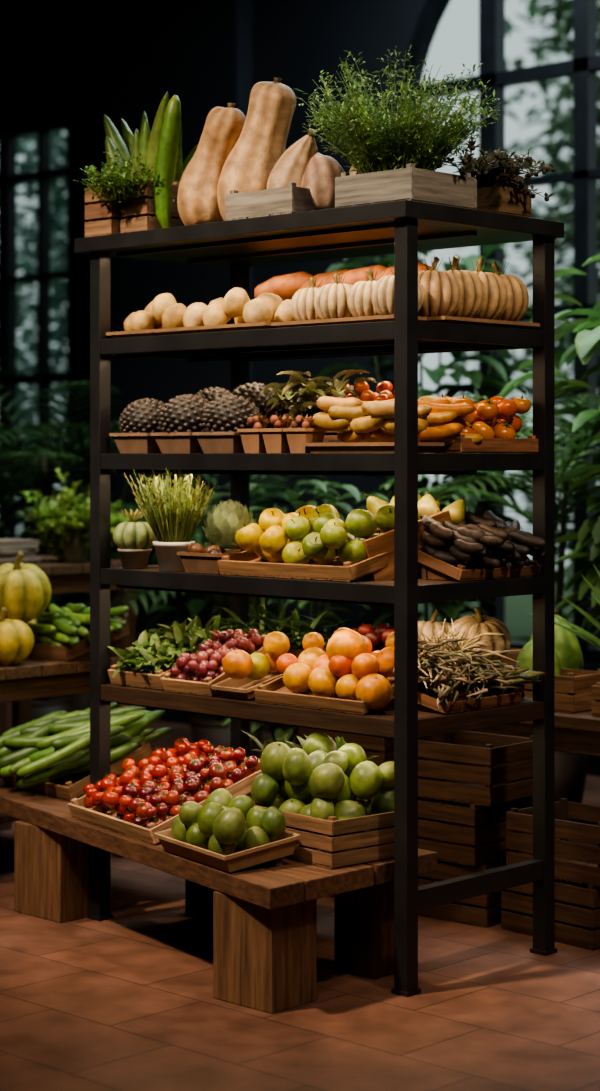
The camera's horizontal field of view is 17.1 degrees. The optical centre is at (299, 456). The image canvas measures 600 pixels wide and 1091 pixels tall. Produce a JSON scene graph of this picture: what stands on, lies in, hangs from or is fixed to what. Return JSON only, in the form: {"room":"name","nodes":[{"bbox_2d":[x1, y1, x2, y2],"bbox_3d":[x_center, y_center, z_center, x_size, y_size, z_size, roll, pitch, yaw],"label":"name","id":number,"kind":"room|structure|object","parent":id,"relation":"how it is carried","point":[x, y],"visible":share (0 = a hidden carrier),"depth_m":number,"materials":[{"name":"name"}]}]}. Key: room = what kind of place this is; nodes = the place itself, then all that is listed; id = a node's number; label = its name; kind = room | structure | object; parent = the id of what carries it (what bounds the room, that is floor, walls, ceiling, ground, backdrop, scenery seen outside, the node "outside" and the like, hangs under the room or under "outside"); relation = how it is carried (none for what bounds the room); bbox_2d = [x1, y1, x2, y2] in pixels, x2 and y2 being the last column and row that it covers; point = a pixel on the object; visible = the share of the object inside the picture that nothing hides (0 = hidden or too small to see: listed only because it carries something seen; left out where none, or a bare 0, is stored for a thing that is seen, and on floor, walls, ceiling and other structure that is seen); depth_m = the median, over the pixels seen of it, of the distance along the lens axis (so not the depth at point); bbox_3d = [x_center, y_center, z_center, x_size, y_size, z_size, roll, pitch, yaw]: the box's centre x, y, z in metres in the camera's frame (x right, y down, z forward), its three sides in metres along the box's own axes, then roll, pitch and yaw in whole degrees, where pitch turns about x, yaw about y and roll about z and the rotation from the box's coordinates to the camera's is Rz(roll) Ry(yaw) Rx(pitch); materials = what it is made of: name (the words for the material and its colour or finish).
{"room":"food shop","nodes":[
{"label":"food shop","id":0,"kind":"room"},
{"bbox_2d":[105,0,252,724],"bbox_3d":[-0.670,-0.715,10.863,1.050,4.300,0.120,0,0,44],"label":"wall","id":1,"kind":"structure","parent":0,"point":[200,52],"depth_m":10.82,"materials":[{"name":"paint"}]},
{"bbox_2d":[0,721,599,1090],"bbox_3d":[-1.562,1.485,5.706,12.800,0.100,8.800,0,0,44],"label":"floor","id":2,"kind":"structure","parent":0,"point":[125,1001],"depth_m":5.18,"materials":[{"name":"ceramic"}]},
{"bbox_2d":[0,657,131,857],"bbox_3d":[-1.131,1.075,7.218,0.830,0.720,0.775,0,0,44],"label":"wooden table","id":3,"kind":"object","parent":2,"relation":"on","point":[31,678],"visible":0.41,"depth_m":6.93,"materials":[{"name":"brown wood"}]},
{"bbox_2d":[0,551,50,665],"bbox_3d":[-1.039,0.528,7.066,0.489,0.392,0.469,0,0,44],"label":"squash","id":4,"kind":"object","parent":3,"relation":"on","point":[25,589],"visible":0.93,"depth_m":6.95,"materials":[{"name":"yellow food"}]},
{"bbox_2d":[28,618,129,661],"bbox_3d":[-0.794,0.647,7.143,0.220,0.138,0.304,0,0,44],"label":"wooden crate","id":5,"kind":"object","parent":3,"relation":"on","point":[65,652],"visible":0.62,"depth_m":7.03,"materials":[{"name":"brown wood"}]},
{"bbox_2d":[26,603,128,645],"bbox_3d":[-0.799,0.600,7.140,0.415,0.152,0.321,0,0,44],"label":"cucumbers","id":6,"kind":"object","parent":5,"relation":"in","point":[63,624],"visible":0.8,"depth_m":7.05,"materials":[{"name":"green food"}]},
{"bbox_2d":[12,555,135,727],"bbox_3d":[-1.229,0.935,8.365,0.800,1.000,0.795,0,0,44],"label":"countertop","id":7,"kind":"structure","parent":2,"relation":"on","point":[64,578],"depth_m":8.27,"materials":[{"name":"brown wood"}]},
{"bbox_2d":[15,468,129,561],"bbox_3d":[-0.917,0.242,8.313,0.449,0.391,0.439,0,0,37],"label":"bush","id":8,"kind":"object","parent":7,"relation":"on","point":[52,525],"visible":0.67,"depth_m":8.24,"materials":[{"name":"green plant"}]},
{"bbox_2d":[0,430,174,710],"bbox_3d":[-1.153,0.645,10.308,1.101,1.579,1.055,0,0,-8],"label":"leafy potted plant","id":9,"kind":"object","parent":2,"relation":"on","point":[82,701],"visible":0.11,"depth_m":10.20,"materials":[{"name":"green plant"}]},
{"bbox_2d":[0,380,217,720],"bbox_3d":[-1.246,0.501,9.438,1.542,1.867,1.680,0,0,44],"label":"potted palm","id":10,"kind":"object","parent":2,"relation":"on","point":[40,707],"visible":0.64,"depth_m":9.29,"materials":[{"name":"green plant"}]},
{"bbox_2d":[110,475,289,757],"bbox_3d":[-0.349,0.753,8.648,1.338,1.363,1.373,0,0,44],"label":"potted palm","id":11,"kind":"object","parent":2,"relation":"on","point":[210,728],"visible":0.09,"depth_m":8.53,"materials":[{"name":"green plant"}]},
{"bbox_2d":[0,786,437,1013],"bbox_3d":[-0.393,1.265,6.030,1.780,0.340,0.940,0,0,44],"label":"wooden bench","id":12,"kind":"object","parent":2,"relation":"on","point":[263,915],"visible":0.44,"depth_m":5.49,"materials":[{"name":"brown wood"}]},
{"bbox_2d":[2,741,151,800],"bbox_3d":[-0.739,1.015,6.610,0.335,0.165,0.400,0,0,-40],"label":"crate","id":13,"kind":"object","parent":12,"relation":"on","point":[70,787],"visible":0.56,"depth_m":6.49,"materials":[{"name":"brown wood"}]},
{"bbox_2d":[0,702,171,788],"bbox_3d":[-0.747,0.951,6.610,0.546,0.256,0.498,0,0,-35],"label":"pile","id":14,"kind":"object","parent":13,"relation":"in","point":[53,746],"visible":0.81,"depth_m":6.50,"materials":[{"name":"green food"}]},
{"bbox_2d":[68,757,261,844],"bbox_3d":[-0.384,0.994,5.960,0.427,0.206,0.520,0,0,-33],"label":"crate","id":15,"kind":"object","parent":12,"relation":"on","point":[109,819],"visible":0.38,"depth_m":5.80,"materials":[{"name":"brown wood"}]},
{"bbox_2d":[83,738,257,826],"bbox_3d":[-0.395,0.963,5.953,0.402,0.212,0.494,0,0,-33],"label":"tomatoes","id":16,"kind":"object","parent":15,"relation":"in","point":[181,771],"visible":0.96,"depth_m":5.88,"materials":[{"name":"red plant"}]},
{"bbox_2d":[154,821,300,872],"bbox_3d":[-0.202,1.053,5.451,0.238,0.085,0.389,0,0,-33],"label":"tray","id":17,"kind":"object","parent":12,"relation":"on","point":[272,853],"visible":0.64,"depth_m":5.33,"materials":[{"name":"wood"}]},
{"bbox_2d":[171,788,285,855],"bbox_3d":[-0.204,1.004,5.450,0.214,0.158,0.349,0,0,-33],"label":"limes","id":18,"kind":"object","parent":17,"relation":"on","point":[219,826],"visible":0.98,"depth_m":5.36,"materials":[{"name":"green food"}]},
{"bbox_2d":[253,798,393,868],"bbox_3d":[0.082,1.027,5.542,0.300,0.136,0.360,0,0,-40],"label":"crate","id":19,"kind":"object","parent":12,"relation":"on","point":[329,850],"visible":0.42,"depth_m":5.38,"materials":[{"name":"brown wood"}]},
{"bbox_2d":[251,732,393,835],"bbox_3d":[0.077,0.916,5.563,0.326,0.255,0.380,0,0,-40],"label":"limes","id":20,"kind":"object","parent":19,"relation":"in","point":[322,780],"visible":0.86,"depth_m":5.49,"materials":[{"name":"green food"}]},
{"bbox_2d":[112,474,327,716],"bbox_3d":[-0.370,0.749,9.441,0.888,1.371,0.945,0,0,32],"label":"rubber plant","id":21,"kind":"object","parent":2,"relation":"on","point":[206,606],"visible":0.19,"depth_m":9.37,"materials":[{"name":"green plant"}]},
{"bbox_2d":[193,480,388,748],"bbox_3d":[-0.018,0.760,7.642,0.820,1.350,0.677,0,0,-19],"label":"leafy potted plant","id":22,"kind":"object","parent":2,"relation":"on","point":[328,498],"visible":0.12,"depth_m":7.58,"materials":[{"name":"green plant"}]},
{"bbox_2d":[74,200,563,996],"bbox_3d":[0.032,0.378,6.010,1.360,2.115,0.705,0,0,44],"label":"shelf rack","id":23,"kind":"object","parent":2,"relation":"on","point":[401,228],"visible":0.78,"depth_m":5.76,"materials":[{"name":"black metal"}]},
{"bbox_2d":[85,188,124,236],"bbox_3d":[-0.587,-0.765,6.239,0.120,0.166,0.120,0,0,41],"label":"wooden box","id":24,"kind":"object","parent":23,"relation":"on","point":[104,218],"visible":0.47,"depth_m":6.19,"materials":[{"name":"brown wood"}]},
{"bbox_2d":[117,548,151,568],"bbox_3d":[-0.512,0.314,6.195,0.108,0.060,0.108,0,0,44],"label":"plant pot","id":25,"kind":"object","parent":23,"relation":"on","point":[130,558],"visible":0.94,"depth_m":6.16,"materials":[{"name":"ceramic"}]},
{"bbox_2d":[113,509,155,548],"bbox_3d":[-0.512,0.230,6.196,0.134,0.135,0.135,0,0,44],"label":"barrel cactus","id":26,"kind":"object","parent":25,"relation":"on","point":[134,534],"visible":0.84,"depth_m":6.15,"materials":[{"name":"green plant"}]},
{"bbox_2d":[103,92,197,218],"bbox_3d":[-0.472,-0.901,6.299,0.379,0.426,0.254,0,0,44],"label":"succulent plant","id":27,"kind":"object","parent":23,"relation":"on","point":[145,143],"visible":0.27,"depth_m":6.18,"materials":[{"name":"green plant"}]},
{"bbox_2d":[120,178,184,232],"bbox_3d":[-0.455,-0.765,6.168,0.150,0.166,0.130,0,0,-43],"label":"wooden box","id":28,"kind":"object","parent":23,"relation":"on","point":[130,210],"visible":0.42,"depth_m":6.11,"materials":[{"name":"brown wood"}]},
{"bbox_2d":[74,148,155,203],"bbox_3d":[-0.542,-0.864,6.116,0.265,0.167,0.282,0,0,18],"label":"potted thyme","id":29,"kind":"object","parent":28,"relation":"in","point":[111,176],"visible":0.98,"depth_m":6.06,"materials":[{"name":"green plant"}]},
{"bbox_2d":[107,631,225,689],"bbox_3d":[-0.397,0.625,6.228,0.240,0.161,0.326,0,0,44],"label":"crate","id":30,"kind":"object","parent":23,"relation":"on","point":[133,678],"visible":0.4,"depth_m":6.12,"materials":[{"name":"brown wood"}]},
{"bbox_2d":[108,615,219,677],"bbox_3d":[-0.415,0.586,6.202,0.297,0.182,0.339,0,0,44],"label":"leafy greens","id":31,"kind":"object","parent":30,"relation":"in","point":[181,638],"visible":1,"depth_m":6.18,"materials":[{"name":"green plant"}]},
{"bbox_2d":[153,95,180,227],"bbox_3d":[-0.401,-0.886,6.061,0.097,0.414,0.060,0,0,44],"label":"zucchini","id":32,"kind":"object","parent":23,"relation":"on","point":[168,141],"visible":0.95,"depth_m":6.05,"materials":[{"name":"green food"}]},
{"bbox_2d":[153,541,194,570],"bbox_3d":[-0.382,0.300,6.063,0.130,0.088,0.130,0,0,44],"label":"ceramic pot","id":33,"kind":"object","parent":23,"relation":"on","point":[168,559],"visible":0.86,"depth_m":6.02,"materials":[{"name":"ceramic"}]},
{"bbox_2d":[124,468,215,541],"bbox_3d":[-0.399,0.146,6.063,0.282,0.249,0.250,0,0,14],"label":"grass plant","id":34,"kind":"object","parent":33,"relation":"in","point":[164,514],"visible":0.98,"depth_m":6.02,"materials":[{"name":"green plant"}]},
{"bbox_2d":[151,432,202,452],"bbox_3d":[-0.335,-0.043,6.053,0.174,0.063,0.159,0,0,44],"label":"cardboard tray","id":35,"kind":"object","parent":23,"relation":"on","point":[184,442],"visible":0.69,"depth_m":5.99,"materials":[{"name":"brown cardboard"}]},
{"bbox_2d":[118,394,259,438],"bbox_3d":[-0.337,-0.107,6.054,0.554,0.167,0.190,0,0,42],"label":"pine cones","id":36,"kind":"object","parent":35,"relation":"in","point":[184,413],"visible":0.72,"depth_m":5.98,"materials":[{"name":"brown plant"}]},
{"bbox_2d":[106,322,276,337],"bbox_3d":[-0.272,-0.377,6.048,0.699,0.021,0.229,0,0,44],"label":"tray","id":37,"kind":"object","parent":23,"relation":"on","point":[256,325],"visible":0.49,"depth_m":5.94,"materials":[{"name":"wood"}]},
{"bbox_2d":[124,287,295,330],"bbox_3d":[-0.271,-0.434,6.048,0.677,0.137,0.219,0,0,44],"label":"potatoes","id":38,"kind":"object","parent":37,"relation":"on","point":[163,311],"visible":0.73,"depth_m":5.94,"materials":[{"name":"beige food"}]},
{"bbox_2d":[177,103,245,225],"bbox_3d":[-0.261,-0.866,6.026,0.237,0.383,0.179,0,0,44],"label":"butternut squash","id":39,"kind":"object","parent":23,"relation":"on","point":[197,203],"visible":0.6,"depth_m":5.96,"materials":[{"name":"beige food"}]},
{"bbox_2d":[161,634,265,696],"bbox_3d":[-0.236,0.624,6.042,0.210,0.164,0.312,0,0,44],"label":"crate","id":40,"kind":"object","parent":23,"relation":"on","point":[170,683],"visible":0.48,"depth_m":5.92,"materials":[{"name":"brown wood"}]},
{"bbox_2d":[170,628,265,681],"bbox_3d":[-0.242,0.602,6.035,0.192,0.163,0.285,0,0,44],"label":"grapes","id":41,"kind":"object","parent":40,"relation":"in","point":[210,656],"visible":0.86,"depth_m":6.00,"materials":[{"name":"red food"}]},
{"bbox_2d":[177,549,255,573],"bbox_3d":[-0.211,0.314,6.003,0.179,0.061,0.269,0,0,44],"label":"tray","id":42,"kind":"object","parent":23,"relation":"on","point":[192,562],"visible":0.57,"depth_m":5.92,"materials":[{"name":"wood"}]},
{"bbox_2d":[202,499,256,548],"bbox_3d":[-0.211,0.202,6.031,0.177,0.151,0.176,0,0,44],"label":"artichoke","id":43,"kind":"object","parent":42,"relation":"on","point":[222,524],"visible":0.85,"depth_m":5.98,"materials":[{"name":"green plant"}]},
{"bbox_2d":[211,671,282,699],"bbox_3d":[-0.123,0.661,5.892,0.149,0.090,0.245,0,0,44],"label":"fruit tray","id":44,"kind":"object","parent":23,"relation":"on","point":[244,688],"visible":0.45,"depth_m":5.85,"materials":[{"name":"wood"}]},
{"bbox_2d":[222,631,289,679],"bbox_3d":[-0.119,0.587,5.880,0.121,0.143,0.244,0,0,44],"label":"citrus","id":45,"kind":"object","parent":44,"relation":"in","point":[237,664],"visible":0.91,"depth_m":5.87,"materials":[{"name":"orange food"}]},
{"bbox_2d":[175,433,336,453],"bbox_3d":[-0.072,-0.046,6.162,0.729,0.071,0.249,0,0,44],"label":"cardboard tray","id":46,"kind":"object","parent":23,"relation":"on","point":[325,433],"visible":0.02,"depth_m":6.25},
{"bbox_2d":[194,381,352,427],"bbox_3d":[-0.086,-0.151,6.148,0.692,0.163,0.191,0,0,42],"label":"pineapples","id":47,"kind":"object","parent":46,"relation":"in","point":[253,392],"visible":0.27,"depth_m":6.13,"materials":[{"name":"brown food"}]},
{"bbox_2d":[217,77,295,220],"bbox_3d":[-0.125,-0.895,5.951,0.265,0.452,0.212,0,0,44],"label":"butternut squash","id":48,"kind":"object","parent":23,"relation":"on","point":[261,142],"visible":0.68,"depth_m":5.87,"materials":[{"name":"beige food"}]},
{"bbox_2d":[225,182,315,220],"bbox_3d":[-0.057,-0.728,5.773,0.270,0.091,0.180,0,0,44],"label":"wooden crate","id":49,"kind":"object","parent":23,"relation":"on","point":[290,199],"visible":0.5,"depth_m":5.68,"materials":[{"name":"brown wood"}]},
{"bbox_2d":[267,128,316,188],"bbox_3d":[-0.021,-0.818,5.781,0.151,0.248,0.151,0,0,-8],"label":"gourd","id":50,"kind":"object","parent":49,"relation":"in","point":[291,166],"visible":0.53,"depth_m":5.71,"materials":[{"name":"beige food"}]},
{"bbox_2d":[301,147,343,209],"bbox_3d":[0.072,-0.793,5.720,0.142,0.198,0.140,0,0,44],"label":"gourd","id":51,"kind":"object","parent":49,"relation":"in","point":[320,173],"visible":0.71,"depth_m":5.67,"materials":[{"name":"beige food"}]},
{"bbox_2d":[218,549,387,581],"bbox_3d":[0.050,0.288,5.784,0.520,0.115,0.301,0,0,44],"label":"crate","id":52,"kind":"object","parent":23,"relation":"on","point":[255,565],"visible":0.41,"depth_m":5.64,"materials":[{"name":"brown wood"}]},
{"bbox_2d":[287,644,326,658],"bbox_3d":[-0.034,0.646,6.360,0.450,0.116,0.160,0,0,44],"label":"wooden crate","id":53,"kind":"object","parent":23,"relation":"on","point":[296,652],"visible":0.02,"depth_m":6.23,"materials":[{"name":"brown wood"}]},
{"bbox_2d":[210,597,375,648],"bbox_3d":[-0.079,0.527,6.373,0.622,0.179,0.316,0,0,44],"label":"leafy greens","id":54,"kind":"object","parent":53,"relation":"on","point":[295,632],"visible":0.5,"depth_m":6.35,"materials":[{"name":"green plant"}]},
{"bbox_2d":[284,414,341,442],"bbox_3d":[0.132,-0.069,5.840,0.340,0.116,0.200,0,0,44],"label":"wooden crate","id":55,"kind":"object","parent":23,"relation":"on","point":[327,438],"visible":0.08,"depth_m":5.75,"materials":[{"name":"brown wood"}]},
{"bbox_2d":[323,380,393,413],"bbox_3d":[0.185,-0.163,5.794,0.260,0.122,0.181,0,0,44],"label":"cherry tomatoes","id":56,"kind":"object","parent":55,"relation":"on","point":[384,388],"visible":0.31,"depth_m":5.75,"materials":[{"name":"red plant"}]},
{"bbox_2d":[263,369,375,416],"bbox_3d":[0.047,-0.182,5.830,0.402,0.146,0.259,0,0,44],"label":"cluster","id":57,"kind":"object","parent":56,"relation":"on","point":[311,388],"visible":0.82,"depth_m":5.80,"materials":[{"name":"green plant"}]},
{"bbox_2d":[254,672,428,714],"bbox_3d":[0.128,0.643,5.706,0.420,0.126,0.318,0,0,44],"label":"crate","id":58,"kind":"object","parent":23,"relation":"on","point":[275,691],"visible":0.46,"depth_m":5.61,"materials":[{"name":"brown wood"}]},
{"bbox_2d":[276,627,393,699],"bbox_3d":[0.124,0.585,5.702,0.406,0.187,0.296,0,0,44],"label":"oranges","id":59,"kind":"object","parent":58,"relation":"in","point":[313,670],"visible":0.65,"depth_m":5.59,"materials":[{"name":"orange food"}]},
{"bbox_2d":[326,629,392,709],"bbox_3d":[0.165,0.588,5.550,0.113,0.210,0.247,0,0,-32],"label":"oranges","id":60,"kind":"object","parent":58,"relation":"in","point":[375,690],"visible":0.89,"depth_m":5.48,"materials":[{"name":"orange food"}]},
{"bbox_2d":[271,314,426,327],"bbox_3d":[0.151,-0.376,5.629,0.469,0.019,0.189,0,0,44],"label":"tray","id":61,"kind":"object","parent":23,"relation":"on","point":[379,318],"visible":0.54,"depth_m":5.55,"materials":[{"name":"wood"}]},
{"bbox_2d":[291,264,423,320],"bbox_3d":[0.159,-0.453,5.614,0.159,0.166,0.494,0,0,-40],"label":"pumpkins","id":62,"kind":"object","parent":61,"relation":"on","point":[370,297],"visible":0.7,"depth_m":5.59,"materials":[{"name":"beige food"}]},
{"bbox_2d":[303,442,443,452],"bbox_3d":[0.202,-0.025,5.552,0.369,0.029,0.179,0,0,44],"label":"tray","id":63,"kind":"object","parent":23,"relation":"on","point":[344,447],"visible":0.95,"depth_m":5.48,"materials":[{"name":"wood"}]},
{"bbox_2d":[313,396,431,441],"bbox_3d":[0.195,-0.101,5.565,0.186,0.141,0.334,0,0,-36],"label":"squash","id":64,"kind":"object","parent":63,"relation":"on","point":[354,419],"visible":0.81,"depth_m":5.55,"materials":[{"name":"yellow food"}]},
{"bbox_2d":[335,163,476,209],"bbox_3d":[0.294,-0.735,5.547,0.280,0.106,0.280,0,0,44],"label":"crate","id":65,"kind":"object","parent":23,"relation":"on","point":[411,183],"visible":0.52,"depth_m":5.45,"materials":[{"name":"brown wood"}]},
{"bbox_3d":[0.294,-0.724,5.547,0.250,0.050,0.250,0,0,44],"label":"potting soil","id":66,"kind":"object","parent":65,"relation":"in","visible":0},
{"bbox_2d":[291,44,500,174],"bbox_3d":[0.267,-0.953,5.559,0.586,0.415,0.575,0,0,5],"label":"plant","id":67,"kind":"object","parent":66,"relation":"on","point":[380,146],"visible":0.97,"depth_m":5.47,"materials":[{"name":"green plant"}]},
{"bbox_2d":[362,510,451,580],"bbox_3d":[0.301,0.256,5.689,0.324,0.208,0.071,0,0,-32],"label":"wooden box","id":68,"kind":"object","parent":23,"relation":"on","point":[382,543],"visible":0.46,"depth_m":5.61,"materials":[{"name":"brown wood"}]},
{"bbox_2d":[392,681,521,713],"bbox_3d":[0.444,0.666,5.652,0.202,0.080,0.340,0,0,44],"label":"crate","id":69,"kind":"object","parent":23,"relation":"on","point":[427,699],"visible":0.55,"depth_m":5.59,"materials":[{"name":"brown wood"}]},
{"bbox_2d":[393,618,523,709],"bbox_3d":[0.420,0.572,5.612,0.286,0.226,0.412,0,0,44],"label":"roots","id":70,"kind":"object","parent":69,"relation":"in","point":[453,664],"visible":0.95,"depth_m":5.56},
{"bbox_2d":[418,545,540,580],"bbox_3d":[0.499,0.297,5.711,0.200,0.097,0.360,0,0,44],"label":"crate","id":71,"kind":"object","parent":23,"relation":"on","point":[433,568],"visible":0.59,"depth_m":5.61,"materials":[{"name":"brown wood"}]},
{"bbox_2d":[419,510,546,567],"bbox_3d":[0.518,0.236,5.705,0.284,0.160,0.375,0,0,44],"label":"vegetables","id":72,"kind":"object","parent":71,"relation":"on","point":[488,542],"visible":1,"depth_m":5.62,"materials":[{"name":"brown food"}]},
{"bbox_2d":[427,316,539,329],"bbox_3d":[0.479,-0.376,5.667,0.179,0.019,0.429,0,0,44],"label":"tray","id":73,"kind":"object","parent":23,"relation":"on","point":[442,319],"visible":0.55,"depth_m":5.58,"materials":[{"name":"wood"}]},
{"bbox_2d":[418,255,528,321],"bbox_3d":[0.472,-0.471,5.660,0.179,0.202,0.467,0,0,44],"label":"squash","id":74,"kind":"object","parent":73,"relation":"on","point":[453,292],"visible":0.78,"depth_m":5.57,"materials":[{"name":"beige food"}]},
{"bbox_2d":[437,435,537,452],"bbox_3d":[0.503,-0.036,5.721,0.190,0.051,0.360,0,0,44],"label":"wooden crate","id":75,"kind":"object","parent":23,"relation":"on","point":[461,444],"visible":0.69,"depth_m":5.63,"materials":[{"name":"brown wood"}]},
{"bbox_2d":[418,396,483,444],"bbox_3d":[0.388,-0.101,5.566,0.237,0.139,0.151,0,0,-29],"label":"squash","id":76,"kind":"object","parent":75,"relation":"on","point":[442,426],"visible":0.68,"depth_m":5.53,"materials":[{"name":"orange food"}]},
{"bbox_2d":[437,394,530,437],"bbox_3d":[0.503,-0.108,5.722,0.187,0.147,0.338,0,0,44],"label":"tomatoes","id":77,"kind":"object","parent":75,"relation":"on","point":[483,422],"visible":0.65,"depth_m":5.70,"materials":[{"name":"orange plant"}]},
{"bbox_2d":[478,665,524,697],"bbox_3d":[0.477,0.656,5.911,0.360,0.096,0.140,0,0,44],"label":"wooden crate","id":78,"kind":"object","parent":23,"relation":"on","point":[522,686],"visible":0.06,"depth_m":5.82,"materials":[{"name":"brown wood"}]},
{"bbox_2d":[418,607,510,660],"bbox_3d":[0.461,0.528,5.920,0.364,0.182,0.188,0,0,44],"label":"pumpkins","id":79,"kind":"object","parent":78,"relation":"on","point":[493,625],"visible":0.41,"depth_m":5.82,"materials":[{"name":"food"}]},
{"bbox_2d":[476,182,531,217],"bbox_3d":[0.556,-0.728,5.712,0.150,0.091,0.150,0,0,44],"label":"wooden crate","id":80,"kind":"object","parent":23,"relation":"on","point":[497,198],"visible":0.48,"depth_m":5.64,"materials":[{"name":"brown wood"}]},
{"bbox_2d":[435,137,557,200],"bbox_3d":[0.563,-0.808,5.643,0.249,0.143,0.512,0,0,26],"label":"dried herb sprigs","id":81,"kind":"object","parent":80,"relation":"in","point":[481,171],"visible":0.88,"depth_m":5.61,"materials":[{"name":"plant"}]},
{"bbox_3d":[0.112,-0.429,6.123,0.680,0.126,0.170,0,0,44],"label":"wooden crate","id":82,"kind":"object","parent":23,"relation":"on","visible":0},
{"bbox_2d":[254,262,430,300],"bbox_3d":[0.132,-0.518,6.127,0.687,0.121,0.140,0,0,44],"label":"squash","id":83,"kind":"object","parent":82,"relation":"in","point":[286,286],"visible":0.3,"depth_m":6.20,"materials":[{"name":"orange food"}]},
{"bbox_2d":[316,244,532,629],"bbox_3d":[0.526,0.244,8.749,1.110,2.383,1.223,0,0,44],"label":"rubber plant","id":84,"kind":"object","parent":2,"relation":"on","point":[483,386],"visible":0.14,"depth_m":8.60,"materials":[{"name":"green plant"}]},
{"bbox_2d":[418,859,505,927],"bbox_3d":[0.518,1.342,6.315,0.360,0.186,0.280,0,0,40],"label":"crate","id":85,"kind":"object","parent":2,"relation":"on","point":[484,910],"visible":0.34,"depth_m":6.16,"materials":[{"name":"brown wood"}]},
{"bbox_2d":[418,797,529,865],"bbox_3d":[0.497,1.156,6.322,0.360,0.186,0.280,0,0,43],"label":"crate","id":86,"kind":"object","parent":85,"relation":"on","point":[472,845],"visible":0.49,"depth_m":6.17,"materials":[{"name":"brown wood"}]},
{"bbox_2d":[418,731,532,806],"bbox_3d":[0.533,0.970,6.301,0.360,0.186,0.280,0,0,40],"label":"crate","id":87,"kind":"object","parent":86,"relation":"on","point":[469,767],"visible":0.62,"depth_m":6.19,"materials":[{"name":"brown wood"}]},
{"bbox_2d":[379,394,599,802],"bbox_3d":[0.962,0.530,8.035,1.327,1.809,1.450,0,0,-4],"label":"potted palm","id":88,"kind":"object","parent":2,"relation":"on","point":[570,768],"visible":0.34,"depth_m":7.93,"materials":[{"name":"green plant"}]},
{"bbox_2d":[437,710,599,844],"bbox_3d":[0.877,1.125,6.733,1.600,0.620,0.695,0,0,44],"label":"wooden table","id":89,"kind":"object","parent":2,"relation":"on","point":[579,733],"visible":0.02,"depth_m":6.32,"materials":[{"name":"brown wood"}]},
{"bbox_2d":[520,668,599,712],"bbox_3d":[0.825,0.751,6.520,0.300,0.126,0.200,0,0,44],"label":"wooden crate","id":90,"kind":"object","parent":89,"relation":"on","point":[573,688],"visible":0.3,"depth_m":6.38,"materials":[{"name":"brown wood"}]},
{"bbox_2d":[498,254,599,670],"bbox_3d":[1.372,0.344,7.358,1.250,2.183,1.221,0,0,17],"label":"leafy potted plant","id":91,"kind":"object","parent":2,"relation":"on","point":[587,340],"visible":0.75,"depth_m":7.35,"materials":[{"name":"green plant"}]},
{"bbox_2d":[501,879,599,949],"bbox_3d":[0.835,1.342,6.039,0.280,0.186,0.360,0,0,-42],"label":"crate","id":92,"kind":"object","parent":2,"relation":"on","point":[577,905],"visible":0.7,"depth_m":5.90,"materials":[{"name":"brown wood"}]},
{"bbox_2d":[506,798,599,886],"bbox_3d":[0.850,1.156,6.025,0.360,0.186,0.280,0,0,45],"label":"crate","id":93,"kind":"object","parent":92,"relation":"on","point":[575,861],"visible":0.72,"depth_m":5.92,"materials":[{"name":"brown wood"}]},
{"bbox_3d":[0.208,1.342,6.613,0.360,0.186,0.280,0,0,40],"label":"crate","id":94,"kind":"object","parent":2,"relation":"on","visible":0},
{"bbox_3d":[0.222,1.156,6.599,0.360,0.186,0.280,0,0,40],"label":"crate","id":95,"kind":"object","parent":94,"relation":"on","visible":0},
{"bbox_2d":[299,727,393,766],"bbox_3d":[0.223,0.970,6.599,0.360,0.186,0.280,0,0,40],"label":"crate","id":96,"kind":"object","parent":95,"relation":"on","point":[383,748],"visible":0.11,"depth_m":6.42,"materials":[{"name":"brown wood"}]},
{"bbox_2d":[0,0,599,670],"bbox_3d":[1.538,-0.715,8.940,12.800,4.300,0.160,0,0,44],"label":"wall","id":97,"kind":"structure","parent":0,"point":[52,52],"depth_m":10.50,"materials":[{"name":"paint"}]},
{"bbox_2d":[0,115,71,548],"bbox_3d":[-1.976,-0.725,12.268,1.920,2.520,0.070,0,0,44],"label":"window","id":98,"kind":"structure","parent":97,"relation":"in","point":[9,179],"depth_m":11.83,"materials":[{"name":"glass"}]},
{"bbox_2d":[396,0,599,663],"bbox_3d":[1.301,-0.875,9.126,2.240,3.620,0.070,0,0,44],"label":"window","id":99,"kind":"structure","parent":97,"relation":"in","point":[584,66],"depth_m":9.13,"materials":[{"name":"glass"}]},
{"label":"outside","id":100,"kind":"structure","parent":0,"visible":0},
{"bbox_2d":[418,578,598,648],"bbox_3d":[4.388,1.585,15.379,30.000,0.100,13.000,0,0,44],"label":"ground","id":101,"kind":"structure","parent":100,"point":[519,623],"depth_m":19.62,"materials":[{"name":"green plant"}]},
{"bbox_2d":[16,129,67,535],"bbox_3d":[-1.374,-0.751,15.071,2.419,4.988,2.501,0,0,44],"label":"tree","id":102,"kind":"object","parent":101,"relation":"on","point":[57,204],"visible":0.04,"depth_m":14.87,"materials":[{"name":"green plant"}]},
{"bbox_2d":[454,0,599,555],"bbox_3d":[3.086,-1.748,15.716,3.851,6.977,3.928,0,0,44],"label":"tree","id":103,"kind":"object","parent":101,"relation":"on","point":[532,5],"visible":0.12,"depth_m":15.51,"materials":[{"name":"green plant"}]},
{"bbox_2d":[505,0,599,554],"bbox_3d":[2.681,-1.515,14.442,2.535,6.511,2.449,0,0,44],"label":"tree","id":104,"kind":"object","parent":101,"relation":"on","point":[566,93],"visible":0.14,"depth_m":14.41,"materials":[{"name":"green plant"}]},
{"bbox_2d":[511,197,599,640],"bbox_3d":[2.249,0.111,10.616,2.333,3.270,2.304,0,0,18],"label":"tree","id":105,"kind":"object","parent":101,"relation":"on","point":[568,572],"visible":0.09,"depth_m":10.60,"materials":[{"name":"green plant"}]},
{"bbox_2d":[523,0,599,559],"bbox_3d":[2.632,-1.083,12.208,2.711,5.649,2.643,0,0,44],"label":"tree","id":106,"kind":"object","parent":101,"relation":"on","point":[567,26],"visible":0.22,"depth_m":12.31,"materials":[{"name":"green plant"}]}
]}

